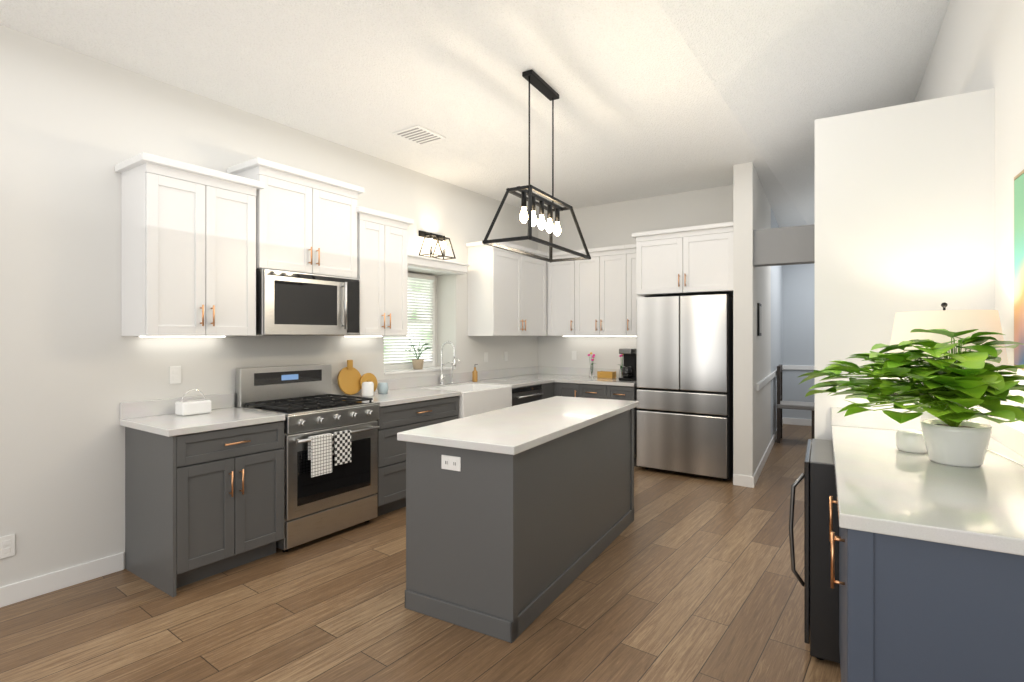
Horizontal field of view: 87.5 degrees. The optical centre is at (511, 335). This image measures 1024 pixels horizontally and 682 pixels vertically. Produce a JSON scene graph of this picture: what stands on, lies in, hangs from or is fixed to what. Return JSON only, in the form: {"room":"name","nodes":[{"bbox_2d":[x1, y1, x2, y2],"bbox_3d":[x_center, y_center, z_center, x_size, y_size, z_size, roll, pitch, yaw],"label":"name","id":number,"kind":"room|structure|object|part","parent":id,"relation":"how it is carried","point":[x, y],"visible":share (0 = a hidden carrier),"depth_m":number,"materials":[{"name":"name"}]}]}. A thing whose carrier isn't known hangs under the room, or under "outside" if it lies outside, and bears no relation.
{"room":"kitchen","nodes":[
{"label":"kitchen","id":0,"kind":"room"},
{"bbox_2d":[0,25,537,586],"bbox_3d":[-2.438,-0.105,3.452,0.340,3.050,9.700,0,0,35],"label":"wall","id":1,"kind":"structure","parent":0,"point":[76,368],"depth_m":3.15,"materials":[{"name":"white paint"}]},
{"bbox_2d":[0,534,14,558],"bbox_3d":[-2.665,1.110,2.817,0.008,0.115,0.070,0,0,35],"label":"electrical outlet plate","id":2,"kind":"object","parent":1,"relation":"attached to","point":[7,545],"depth_m":2.82,"materials":[{"name":"white plastic"}]},
{"bbox_2d":[0,552,123,607],"bbox_3d":[-3.708,1.367,1.308,0.014,0.105,4.730,0,0,35],"label":"baseboard","id":3,"kind":"structure","parent":1,"relation":"attached to","point":[16,592],"depth_m":2.99,"materials":[{"name":"white wood"}]},
{"bbox_2d":[169,366,180,383],"bbox_3d":[-2.197,0.255,3.492,0.008,0.115,0.070,0,0,35],"label":"electrical outlet plate","id":4,"kind":"object","parent":1,"relation":"attached to","point":[174,371],"depth_m":3.49,"materials":[{"name":"white plastic"}]},
{"bbox_2d":[140,336,224,336],"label":"led light","id":5,"kind":"object","parent":1,"relation":"attached to","point":[140,336],"depth_m":3.45,"materials":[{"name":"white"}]},
{"bbox_2d":[119,160,258,335],"bbox_3d":[-2.041,-0.494,3.414,0.352,0.988,0.650,0,0,35],"label":"upper cabinet","id":6,"kind":"object","parent":1,"relation":"attached to","point":[200,245],"depth_m":3.24,"materials":[{"name":"white wood"}]},
{"bbox_2d":[227,164,358,278],"bbox_3d":[-1.611,-0.800,4.035,0.352,0.686,0.820,0,0,35],"label":"upper cabinet","id":7,"kind":"object","parent":1,"relation":"attached to","point":[307,224],"depth_m":3.88,"materials":[{"name":"white wood"}]},
{"bbox_2d":[256,268,359,335],"bbox_3d":[-1.572,-0.228,4.008,0.449,0.451,0.808,0,0,35],"label":"microwave","id":8,"kind":"object","parent":7,"relation":"attached to","point":[289,303],"visible":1,"depth_m":3.83,"materials":[{"name":"silver metal"}]},
{"bbox_2d":[344,336,381,336],"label":"led light","id":9,"kind":"object","parent":1,"relation":"attached to","point":[374,336],"depth_m":4.65,"materials":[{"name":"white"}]},
{"bbox_2d":[359,212,410,335],"bbox_3d":[-1.215,-0.494,4.606,0.352,0.988,0.530,0,0,35],"label":"upper cabinet","id":10,"kind":"object","parent":1,"relation":"attached to","point":[383,241],"depth_m":4.48,"materials":[{"name":"white wood"}]},
{"bbox_2d":[384,366,456,374],"bbox_3d":[-1.008,0.350,5.454,0.292,0.020,1.020,0,0,35],"label":"window sill","id":11,"kind":"structure","parent":1,"relation":"in","point":[410,370],"depth_m":5.37,"materials":[{"name":"white"}]},
{"bbox_2d":[404,338,431,368],"bbox_3d":[-0.938,0.181,5.437,0.161,0.316,0.360,0,0,35],"label":"plant","id":12,"kind":"object","parent":11,"relation":"on","point":[417,363],"visible":1,"depth_m":5.41,"materials":[{"name":"green"}]},
{"bbox_2d":[418,230,455,259],"bbox_3d":[-0.757,-0.922,5.414,0.186,0.257,0.366,0,0,35],"label":"sconce","id":13,"kind":"object","parent":1,"relation":"attached to","point":[431,236],"visible":0.96,"depth_m":5.39,"materials":[{"name":"black metal"}]},
{"bbox_2d":[408,254,468,274],"bbox_3d":[-0.830,-0.718,5.343,0.148,0.105,1.100,0,0,35],"label":"valance","id":14,"kind":"object","parent":1,"relation":"attached to","point":[432,264],"visible":0.6,"depth_m":5.36,"materials":[{"name":"white wood"}]},
{"bbox_2d":[484,352,487,361],"bbox_3d":[-0.301,0.250,6.230,0.008,0.115,0.070,0,0,35],"label":"electrical outlet plate","id":15,"kind":"object","parent":1,"relation":"attached to","point":[485,353],"depth_m":6.22,"materials":[{"name":"white plastic"}]},
{"bbox_2d":[504,352,507,360],"bbox_3d":[-0.074,0.250,6.558,0.008,0.115,0.070,0,0,35],"label":"electrical outlet plate","id":16,"kind":"object","parent":1,"relation":"attached to","point":[505,353],"depth_m":6.55,"materials":[{"name":"white plastic"}]},
{"bbox_2d":[467,244,546,335],"bbox_3d":[-0.030,-0.494,6.318,0.352,0.988,1.115,0,0,35],"label":"upper cabinet","id":17,"kind":"object","parent":1,"relation":"attached to","point":[507,290],"depth_m":5.96,"materials":[{"name":"white wood"}]},
{"bbox_2d":[0,424,840,681],"bbox_3d":[2.059,1.450,2.710,9.100,0.060,13.600,0,0,35],"label":"floor","id":18,"kind":"structure","parent":0,"point":[681,577],"depth_m":2.70,"materials":[{"name":"brown wood"}]},
{"bbox_2d":[120,393,284,596],"bbox_3d":[-1.915,0.913,3.339,0.646,1.016,0.690,0,0,35],"label":"base cabinet","id":19,"kind":"object","parent":18,"relation":"on","point":[201,505],"depth_m":3.14,"materials":[{"name":"grey wood"}]},
{"bbox_2d":[175,389,210,415],"bbox_3d":[-2.057,0.424,3.455,0.110,0.159,0.180,0,0,35],"label":"caddy","id":20,"kind":"object","parent":19,"relation":"on","point":[192,407],"visible":1,"depth_m":3.41,"materials":[{"name":"white ceramic"}]},
{"bbox_3d":[-1.915,0.474,3.338,0.645,0.138,0.688,0,0,35],"label":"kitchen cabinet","id":21,"kind":"part","parent":19,"relation":"part of","materials":[{"name":"white stone"}]},
{"bbox_2d":[236,364,379,551],"bbox_3d":[-1.468,0.825,3.923,0.696,1.190,0.762,0,0,35],"label":"range","id":22,"kind":"object","parent":18,"relation":"on","point":[305,400],"visible":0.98,"depth_m":3.80,"materials":[{"name":"silver metal"}]},
{"bbox_2d":[308,432,333,476],"bbox_3d":[-1.287,0.798,3.591,0.039,0.263,0.160,0,0,35],"label":"dish towel","id":23,"kind":"object","parent":22,"relation":"hanging from","point":[323,449],"depth_m":3.58,"materials":[{"name":"white fabric"}]},
{"bbox_2d":[334,430,350,465],"bbox_3d":[-1.189,0.778,3.733,0.039,0.223,0.135,0,0,35],"label":"dish towel","id":24,"kind":"object","parent":22,"relation":"hanging from","point":[342,439],"depth_m":3.72,"materials":[{"name":"fabric"}]},
{"bbox_2d":[376,396,458,516],"bbox_3d":[-0.993,0.983,4.684,0.630,0.876,1.011,0,0,35],"label":"base cabinet","id":25,"kind":"object","parent":18,"relation":"on","point":[393,419],"depth_m":4.27,"materials":[{"name":"grey wood"}]},
{"bbox_2d":[332,367,555,406],"bbox_3d":[-0.324,0.474,5.625,0.660,0.138,3.316,0,0,35],"label":"countertop","id":26,"kind":"structure","parent":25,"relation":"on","point":[410,389],"depth_m":5.42,"materials":[{"name":"stone"}]},
{"bbox_2d":[337,360,377,394],"bbox_3d":[-1.328,0.353,4.599,0.110,0.299,0.370,0,0,35],"label":"cutting boards","id":27,"kind":"object","parent":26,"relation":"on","point":[350,379],"visible":0.96,"depth_m":4.55,"materials":[{"name":"brown wood"}]},
{"bbox_2d":[362,379,373,396],"bbox_3d":[-1.209,0.434,4.486,0.100,0.140,0.098,0,0,35],"label":"canister","id":28,"kind":"object","parent":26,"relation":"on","point":[367,388],"visible":1,"depth_m":4.44,"materials":[{"name":"white ceramic"}]},
{"bbox_2d":[377,382,387,393],"bbox_3d":[-1.128,0.457,4.673,0.096,0.095,0.096,0,0,35],"label":"jar","id":29,"kind":"object","parent":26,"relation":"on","point":[382,387],"visible":1,"depth_m":4.64,"materials":[{"name":"blue ceramic"}]},
{"bbox_2d":[439,341,459,384],"bbox_3d":[-0.615,0.278,5.528,0.221,0.452,0.210,0,0,35],"label":"faucet","id":30,"kind":"object","parent":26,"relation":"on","point":[453,366],"visible":1,"depth_m":5.50,"materials":[{"name":"silver metal"}]},
{"bbox_2d":[472,364,477,381],"bbox_3d":[-0.406,0.407,5.888,0.065,0.194,0.058,0,0,35],"label":"soap bottle","id":31,"kind":"object","parent":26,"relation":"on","point":[474,375],"visible":1,"depth_m":5.87,"materials":[{"name":"brown"}]},
{"bbox_2d":[428,383,511,417],"bbox_3d":[-0.437,0.640,5.344,0.523,0.250,0.786,0,0,35],"label":"sink","id":32,"kind":"object","parent":25,"relation":"in","point":[475,399],"visible":0.6,"depth_m":5.23,"materials":[{"name":"white ceramic"}]},
{"bbox_2d":[405,408,633,642],"bbox_3d":[0.188,0.983,3.458,0.652,0.874,1.904,0,0,30],"label":"kitchen island","id":33,"kind":"object","parent":18,"relation":"on","point":[520,522],"depth_m":2.71,"materials":[{"name":"grey wood"}]},
{"bbox_2d":[441,455,460,470],"bbox_3d":[-0.303,0.630,2.650,0.116,0.070,0.008,0,0,30],"label":"outlet","id":34,"kind":"object","parent":33,"relation":"attached to","point":[450,462],"visible":1,"depth_m":2.65,"materials":[{"name":"white plastic"}]},
{"bbox_2d":[397,396,638,455],"bbox_3d":[0.191,0.524,3.456,0.700,0.040,1.960,0,0,30],"label":"island countertop","id":35,"kind":"structure","parent":33,"relation":"on","point":[511,431],"depth_m":3.00,"materials":[{"name":"white stone"}]},
{"bbox_2d":[512,384,542,405],"bbox_3d":[-0.057,0.984,5.957,0.660,0.872,0.598,0,0,35],"label":"dishwasher","id":36,"kind":"object","parent":18,"relation":"on","point":[525,394],"visible":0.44,"depth_m":5.77,"materials":[{"name":"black metal"}]},
{"bbox_2d":[540,382,553,398],"bbox_3d":[0.155,0.983,6.342,0.630,0.876,0.265,0,0,35],"label":"base cabinet","id":37,"kind":"object","parent":18,"relation":"on","point":[548,388],"depth_m":6.16,"materials":[{"name":"grey wood"}]},
{"bbox_2d":[554,382,638,466],"bbox_3d":[1.073,0.983,6.257,1.000,0.875,0.686,0,0,35],"label":"base cabinet","id":38,"kind":"object","parent":18,"relation":"on","point":[597,391],"visible":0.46,"depth_m":5.93,"materials":[{"name":"grey wood"}]},
{"bbox_2d":[532,366,636,386],"bbox_3d":[0.886,0.474,6.399,1.468,0.138,0.667,0,0,35],"label":"countertop","id":39,"kind":"structure","parent":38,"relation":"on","point":[563,374],"depth_m":6.49,"materials":[{"name":"stone"}]},
{"bbox_2d":[588,352,595,376],"bbox_3d":[0.982,0.352,6.537,0.100,0.305,0.114,0,0,35],"label":"flower vase","id":40,"kind":"object","parent":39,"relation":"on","point":[591,373],"visible":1,"depth_m":6.52,"materials":[{"name":"clear glass"}]},
{"bbox_2d":[597,371,615,377],"bbox_3d":[1.138,0.465,6.431,0.194,0.078,0.114,0,0,35],"label":"crate","id":41,"kind":"object","parent":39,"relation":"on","point":[605,374],"visible":1,"depth_m":6.39,"materials":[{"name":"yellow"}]},
{"bbox_2d":[617,354,622,377],"bbox_3d":[1.310,0.349,6.329,0.110,0.310,0.105,0,0,35],"label":"flower vase","id":42,"kind":"object","parent":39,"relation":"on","point":[620,372],"visible":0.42,"depth_m":6.30,"materials":[{"name":"clear glass"}]},
{"bbox_2d":[619,348,636,380],"bbox_3d":[1.319,0.324,6.068,0.150,0.360,0.200,0,0,35],"label":"coffee maker","id":43,"kind":"object","parent":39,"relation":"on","point":[629,370],"visible":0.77,"depth_m":6.05,"materials":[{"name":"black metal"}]},
{"bbox_2d":[637,294,732,479],"bbox_3d":[1.886,0.505,5.670,0.915,1.830,0.710,0,0,35],"label":"refrigerator","id":44,"kind":"object","parent":18,"relation":"on","point":[685,382],"visible":0.92,"depth_m":5.34,"materials":[{"name":"silver metal"}]},
{"bbox_2d":[776,365,814,442],"bbox_3d":[3.810,0.910,7.168,0.450,1.020,0.450,0,0,30],"label":"dining chair","id":45,"kind":"object","parent":18,"relation":"on","point":[781,405],"visible":0.81,"depth_m":7.08,"materials":[{"name":"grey wood"}]},
{"bbox_2d":[789,439,839,662],"bbox_3d":[1.469,0.984,2.586,0.211,0.872,0.600,0,0,30],"label":"beverage cooler","id":46,"kind":"object","parent":18,"relation":"on","point":[821,616],"visible":0.94,"depth_m":2.32,"materials":[{"name":"black metal"}]},
{"bbox_2d":[829,407,1023,681],"bbox_3d":[1.609,0.905,2.034,0.695,1.030,1.687,0,0,30],"label":"base cabinet","id":47,"kind":"object","parent":18,"relation":"on","point":[930,582],"depth_m":1.44,"materials":[{"name":"painted wood"},{"name":"bronze"}]},
{"bbox_2d":[798,329,1023,466],"bbox_3d":[1.509,0.229,2.042,0.762,0.515,0.864,0,0,30],"label":"pothos plant","id":48,"kind":"object","parent":47,"relation":"on","point":[945,390],"visible":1,"depth_m":1.97,"materials":[{"name":"green plant"}]},
{"bbox_2d":[896,429,926,452],"bbox_3d":[1.699,0.445,2.267,0.120,0.085,0.120,0,0,30],"label":"jar","id":49,"kind":"object","parent":47,"relation":"on","point":[910,440],"visible":0.88,"depth_m":2.23,"materials":[{"name":"white ceramic"}]},
{"bbox_2d":[889,302,1023,466],"bbox_3d":[1.677,0.169,1.945,0.430,0.637,1.462,0,0,30],"label":"table lamp","id":50,"kind":"object","parent":47,"relation":"on","point":[905,324],"visible":0.44,"depth_m":2.25,"materials":[{"name":"white fabric"}]},
{"bbox_2d":[410,272,436,366],"bbox_3d":[-1.178,-0.155,5.571,0.120,1.230,1.220,0,0,35],"label":"wall","id":51,"kind":"structure","parent":0,"point":[435,318],"depth_m":5.94,"materials":[{"name":"white paint"}]},
{"bbox_2d":[384,272,434,369],"bbox_3d":[-1.118,-0.160,5.518,0.035,1.000,0.900,0,0,35],"label":"kitchen window","id":52,"kind":"structure","parent":51,"relation":"in","point":[399,366],"depth_m":5.68,"materials":[{"name":"white"}]},
{"bbox_2d":[384,273,434,364],"bbox_3d":[-1.083,-0.175,5.494,0.050,0.930,0.800,0,0,35],"label":"window blinds","id":53,"kind":"object","parent":52,"relation":"attached to","point":[421,302],"visible":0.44,"depth_m":5.62,"materials":[{"name":"white plastic"}]},
{"bbox_2d":[0,0,949,227],"bbox_3d":[2.166,-2.950,2.636,8.840,2.640,13.600,0,0,35],"label":"ceiling","id":54,"kind":"structure","parent":0,"point":[642,109],"depth_m":3.48,"materials":[{"name":"white paint"}]},
{"bbox_2d":[393,125,445,144],"bbox_3d":[-0.749,-1.622,4.338,0.290,0.012,0.320,0,0,35],"label":"ceiling vent","id":55,"kind":"object","parent":54,"relation":"in","point":[418,134],"visible":0.98,"depth_m":4.32,"materials":[{"name":"white metal"}]},
{"bbox_2d":[482,69,590,262],"bbox_3d":[0.191,-1.082,3.456,0.328,1.092,0.930,0,0,30],"label":"pendant light","id":56,"kind":"object","parent":54,"relation":"hanging from","point":[539,83],"visible":1,"depth_m":3.39,"materials":[{"name":"black metal"}]},
{"bbox_2d":[538,185,732,368],"bbox_3d":[1.347,-0.105,6.609,2.970,3.050,0.200,0,0,35],"label":"wall","id":57,"kind":"structure","parent":0,"point":[612,224],"depth_m":6.55,"materials":[{"name":"white paint"}]},
{"bbox_2d":[547,256,550,335],"bbox_3d":[0.421,-0.493,6.911,0.420,0.987,0.353,0,0,35],"label":"upper cabinet","id":58,"kind":"object","parent":57,"relation":"attached to","point":[548,263],"depth_m":6.67,"materials":[{"name":"white wood"}]},
{"bbox_2d":[551,252,578,335],"bbox_3d":[0.725,-0.493,6.700,0.440,0.987,0.353,0,0,35],"label":"upper cabinet","id":59,"kind":"object","parent":57,"relation":"attached to","point":[564,274],"depth_m":6.55,"materials":[{"name":"white wood"}]},
{"bbox_2d":[572,351,576,359],"bbox_3d":[0.797,0.250,6.861,0.070,0.115,0.006,0,0,35],"label":"electrical outlet plate","id":60,"kind":"object","parent":57,"relation":"attached to","point":[574,353],"depth_m":6.86,"materials":[{"name":"white plastic"}]},
{"bbox_2d":[563,336,636,336],"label":"led light","id":61,"kind":"object","parent":57,"relation":"attached to","point":[563,336],"depth_m":6.53,"materials":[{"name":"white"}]},
{"bbox_2d":[579,248,630,335],"bbox_3d":[1.127,-0.493,6.421,0.781,0.987,0.353,0,0,35],"label":"upper cabinet","id":62,"kind":"object","parent":57,"relation":"attached to","point":[595,295],"depth_m":6.24,"materials":[{"name":"white wood"}]},
{"bbox_2d":[631,248,645,335],"bbox_3d":[1.464,-0.493,6.188,0.279,0.987,0.353,0,0,35],"label":"upper cabinet","id":63,"kind":"object","parent":57,"relation":"attached to","point":[634,297],"depth_m":6.04,"materials":[{"name":"white wood"}]},
{"bbox_2d":[632,222,732,296],"bbox_3d":[1.893,-0.770,5.707,1.035,0.660,0.658,0,0,35],"label":"upper cabinet","id":64,"kind":"object","parent":57,"relation":"attached to","point":[690,260],"visible":0.85,"depth_m":5.44,"materials":[{"name":"white wood"}]},
{"bbox_2d":[733,162,770,475],"bbox_3d":[2.750,-0.120,5.877,0.170,3.080,1.994,0,0,35],"label":"wall","id":65,"kind":"structure","parent":0,"point":[751,364],"depth_m":5.08,"materials":[{"name":"white paint"}]},
{"bbox_2d":[733,474,753,487],"bbox_3d":[2.184,1.367,5.048,0.184,0.105,0.014,0,0,35],"label":"baseboard","id":66,"kind":"structure","parent":65,"relation":"attached to","point":[743,480],"depth_m":5.04,"materials":[{"name":"white wood"}]},
{"bbox_2d":[757,303,760,335],"bbox_3d":[2.519,-0.165,5.444,0.020,0.330,0.220,0,0,30],"label":"picture frame","id":67,"kind":"object","parent":65,"relation":"attached to","point":[758,319],"visible":1,"depth_m":5.35,"materials":[{"name":"black metal"}]},
{"bbox_2d":[753,417,783,486],"bbox_3d":[3.299,1.367,6.796,0.014,0.105,4.170,0,0,30],"label":"baseboard","id":68,"kind":"structure","parent":65,"relation":"attached to","point":[757,473],"depth_m":5.98,"materials":[{"name":"white wood"}]},
{"bbox_2d":[756,365,783,390],"bbox_3d":[3.386,0.505,6.934,0.025,0.070,3.870,0,0,30],"label":"trim","id":69,"kind":"structure","parent":65,"relation":"attached to","point":[765,381],"depth_m":5.97,"materials":[{"name":"white wood"}]},
{"bbox_2d":[771,208,781,438],"bbox_3d":[3.747,-0.120,7.726,0.150,3.080,2.200,0,0,30],"label":"wall","id":70,"kind":"structure","parent":0,"point":[776,316],"depth_m":7.41,"materials":[{"name":"grey paint"}]},
{"bbox_2d":[753,224,814,266],"bbox_3d":[2.562,-0.835,4.985,0.560,0.330,0.170,0,0,30],"label":"header","id":71,"kind":"object","parent":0,"point":[793,245],"visible":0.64,"depth_m":4.92,"materials":[{"name":"grey paint"}]},
{"bbox_2d":[782,263,814,418],"bbox_3d":[6.705,-1.180,7.392,6.100,5.200,0.200,0,0,30],"label":"wall","id":72,"kind":"structure","parent":0,"point":[798,314],"depth_m":8.52,"materials":[{"name":"grey"}]},
{"bbox_2d":[784,417,811,425],"bbox_3d":[6.824,1.367,7.200,5.700,0.105,0.014,0,0,30],"label":"baseboard","id":73,"kind":"structure","parent":72,"relation":"attached to","point":[793,421],"depth_m":8.52,"materials":[{"name":"white wood"}]},
{"bbox_2d":[784,365,814,369],"bbox_3d":[6.821,0.505,7.194,5.700,0.070,0.025,0,0,30],"label":"trim","id":74,"kind":"structure","parent":72,"relation":"attached to","point":[788,367],"depth_m":8.50,"materials":[{"name":"white wood"}]},
{"bbox_2d":[815,88,994,439],"bbox_3d":[2.567,0.110,3.740,0.760,2.620,2.220,0,0,30],"label":"wall","id":75,"kind":"structure","parent":0,"point":[904,207],"depth_m":2.79,"materials":[{"name":"white paint"}]},
{"bbox_2d":[914,0,1023,429],"bbox_3d":[2.172,-1.180,2.107,0.200,5.200,14.200,0,0,30],"label":"wall","id":76,"kind":"structure","parent":0,"point":[978,45],"depth_m":2.52,"materials":[{"name":"white paint"}]},
{"bbox_2d":[1014,170,1023,369],"bbox_3d":[1.956,-0.265,1.964,0.025,0.800,0.645,0,0,30],"label":"picture","id":77,"kind":"object","parent":76,"relation":"attached to","point":[1019,264],"visible":0.92,"depth_m":2.18,"materials":[{"name":"multicoloured paper"}]}
]}

